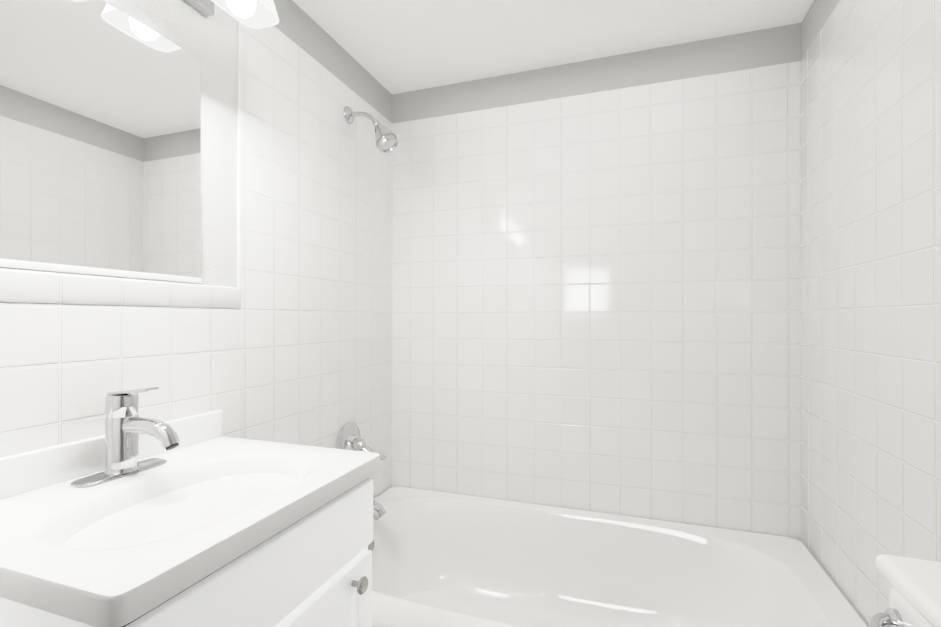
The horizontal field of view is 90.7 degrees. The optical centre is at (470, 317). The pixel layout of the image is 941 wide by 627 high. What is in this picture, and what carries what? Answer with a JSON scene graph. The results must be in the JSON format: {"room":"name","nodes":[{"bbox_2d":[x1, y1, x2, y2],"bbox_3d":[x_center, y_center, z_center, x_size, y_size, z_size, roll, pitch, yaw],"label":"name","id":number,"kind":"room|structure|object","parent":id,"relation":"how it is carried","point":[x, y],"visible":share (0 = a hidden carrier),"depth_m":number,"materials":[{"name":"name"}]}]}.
{"room":"bathroom","nodes":[
{"label":"bathroom","id":0,"kind":"room"},
{"bbox_2d":[0,0,237,286],"bbox_3d":[-0.667,0.058,1.315,0.100,2.120,1.848,0,0,19],"label":"wall","id":1,"kind":"structure","parent":0,"point":[211,42],"depth_m":1.19,"materials":[{"name":"white paint"}]},
{"bbox_2d":[0,0,201,282],"bbox_3d":[-0.745,-0.362,0.921,0.008,0.553,0.480,0,0,19],"label":"mirror","id":2,"kind":"object","parent":1,"relation":"attached to","point":[100,130],"visible":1,"depth_m":0.92,"materials":[{"name":"clear glass"}]},
{"bbox_2d":[0,302,239,456],"bbox_3d":[-0.750,0.545,0.904,0.009,1.142,0.760,0,0,19],"label":"tile wainscot","id":3,"kind":"structure","parent":1,"relation":"attached to","point":[65,369],"depth_m":0.93,"materials":[{"name":"white tile"}]},
{"bbox_2d":[0,268,240,308],"bbox_3d":[-0.750,-0.055,0.906,0.011,0.058,0.760,0,0,19],"label":"cap","id":4,"kind":"object","parent":1,"relation":"attached to","point":[23,286],"visible":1,"depth_m":0.94,"materials":[{"name":"white tile"}]},
{"bbox_2d":[184,0,278,28],"bbox_3d":[-0.648,-0.758,0.890,0.212,0.243,0.600,0,0,19],"label":"sconce","id":5,"kind":"object","parent":1,"relation":"attached to","point":[257,14],"visible":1,"depth_m":1.13,"materials":[{"name":"silver metal"}]},
{"bbox_2d":[237,21,392,498],"bbox_3d":[-0.490,0.124,1.667,0.009,1.989,0.868,0,0,19],"label":"wall tile","id":6,"kind":"structure","parent":1,"relation":"attached to","point":[314,223],"depth_m":1.53,"materials":[{"name":"white tile"}]},
{"bbox_2d":[336,422,386,459],"bbox_3d":[-0.386,0.471,1.716,0.153,0.158,0.158,0,0,19],"label":"tub valve","id":7,"kind":"object","parent":6,"relation":"attached to","point":[349,437],"visible":0.77,"depth_m":1.71,"materials":[{"name":"silver metal"}]},
{"bbox_2d":[344,106,397,152],"bbox_3d":[-0.362,-0.699,1.711,0.204,0.187,0.081,0,0,19],"label":"shower head","id":8,"kind":"object","parent":6,"relation":"attached to","point":[386,139],"visible":1,"depth_m":1.69},
{"bbox_2d":[373,494,385,519],"bbox_3d":[-0.384,0.694,1.714,0.158,0.088,0.062,0,0,19],"label":"tub spout","id":9,"kind":"object","parent":6,"relation":"attached to","point":[379,511],"visible":0.27,"depth_m":1.68,"materials":[{"name":"silver metal"}]},
{"bbox_2d":[273,0,391,122],"bbox_3d":[-0.492,-0.936,1.671,0.002,0.131,0.868,0,0,19],"label":"soffit","id":10,"kind":"structure","parent":1,"relation":"attached to","point":[302,29],"depth_m":1.65,"materials":[{"name":"grey paint"}]},
{"bbox_2d":[293,0,813,94],"bbox_3d":[0.119,-1.053,1.050,1.761,0.100,1.848,0,0,19],"label":"ceiling","id":11,"kind":"structure","parent":0,"point":[392,47],"depth_m":1.61,"materials":[{"name":"white paint"}]},
{"bbox_3d":[0.119,1.167,1.042,1.761,0.100,1.848,0,0,19],"label":"floor","id":12,"kind":"structure","parent":0,"visible":0},
{"bbox_2d":[0,387,379,626],"bbox_3d":[-0.504,0.623,0.836,0.498,0.986,0.570,0,0,19],"label":"bathroom vanity","id":13,"kind":"object","parent":12,"relation":"on","point":[130,518],"visible":1,"depth_m":0.78,"materials":[{"name":"white ceramic"}]},
{"bbox_2d":[368,486,867,626],"bbox_3d":[0.244,0.928,1.407,1.541,0.379,0.858,0,0,19],"label":"bathtub","id":14,"kind":"object","parent":12,"relation":"on","point":[443,559],"visible":0.71,"depth_m":1.68,"materials":[{"name":"white ceramic"}]},
{"bbox_2d":[869,554,940,626],"bbox_3d":[0.362,0.731,0.524,0.755,0.768,0.478,0,0,19],"label":"toilet","id":15,"kind":"object","parent":12,"relation":"on","point":[915,595],"visible":1,"depth_m":0.63,"materials":[{"name":"white ceramic"}]},
{"bbox_3d":[0.402,0.059,1.873,1.561,2.120,0.100,0,0,19],"label":"wall","id":16,"kind":"structure","parent":0,"visible":0},
{"bbox_2d":[392,23,800,122],"bbox_3d":[0.386,-0.935,1.828,1.561,0.131,0.002,0,0,19],"label":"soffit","id":17,"kind":"structure","parent":16,"relation":"attached to","point":[756,49],"depth_m":1.78,"materials":[{"name":"grey paint"}]},
{"bbox_2d":[392,61,800,540],"bbox_3d":[0.385,0.125,1.822,1.561,1.989,0.009,0,0,19],"label":"wall tile","id":18,"kind":"structure","parent":16,"relation":"attached to","point":[595,301],"depth_m":1.77,"materials":[{"name":"white tile"}]},
{"bbox_3d":[0.904,0.056,0.777,0.100,2.120,1.848,0,0,19],"label":"wall","id":19,"kind":"structure","parent":0,"visible":0},
{"bbox_2d":[801,0,839,58],"bbox_3d":[0.983,-0.938,1.165,0.002,0.131,0.868,0,0,19],"label":"soffit","id":20,"kind":"structure","parent":19,"relation":"attached to","point":[817,16],"depth_m":1.46,"materials":[{"name":"grey paint"}]},
{"bbox_2d":[800,0,940,626],"bbox_3d":[0.980,0.122,1.163,0.009,1.989,0.868,0,0,19],"label":"wall tile","id":21,"kind":"structure","parent":19,"relation":"attached to","point":[870,191],"depth_m":1.11,"materials":[{"name":"white tile"}]}
]}

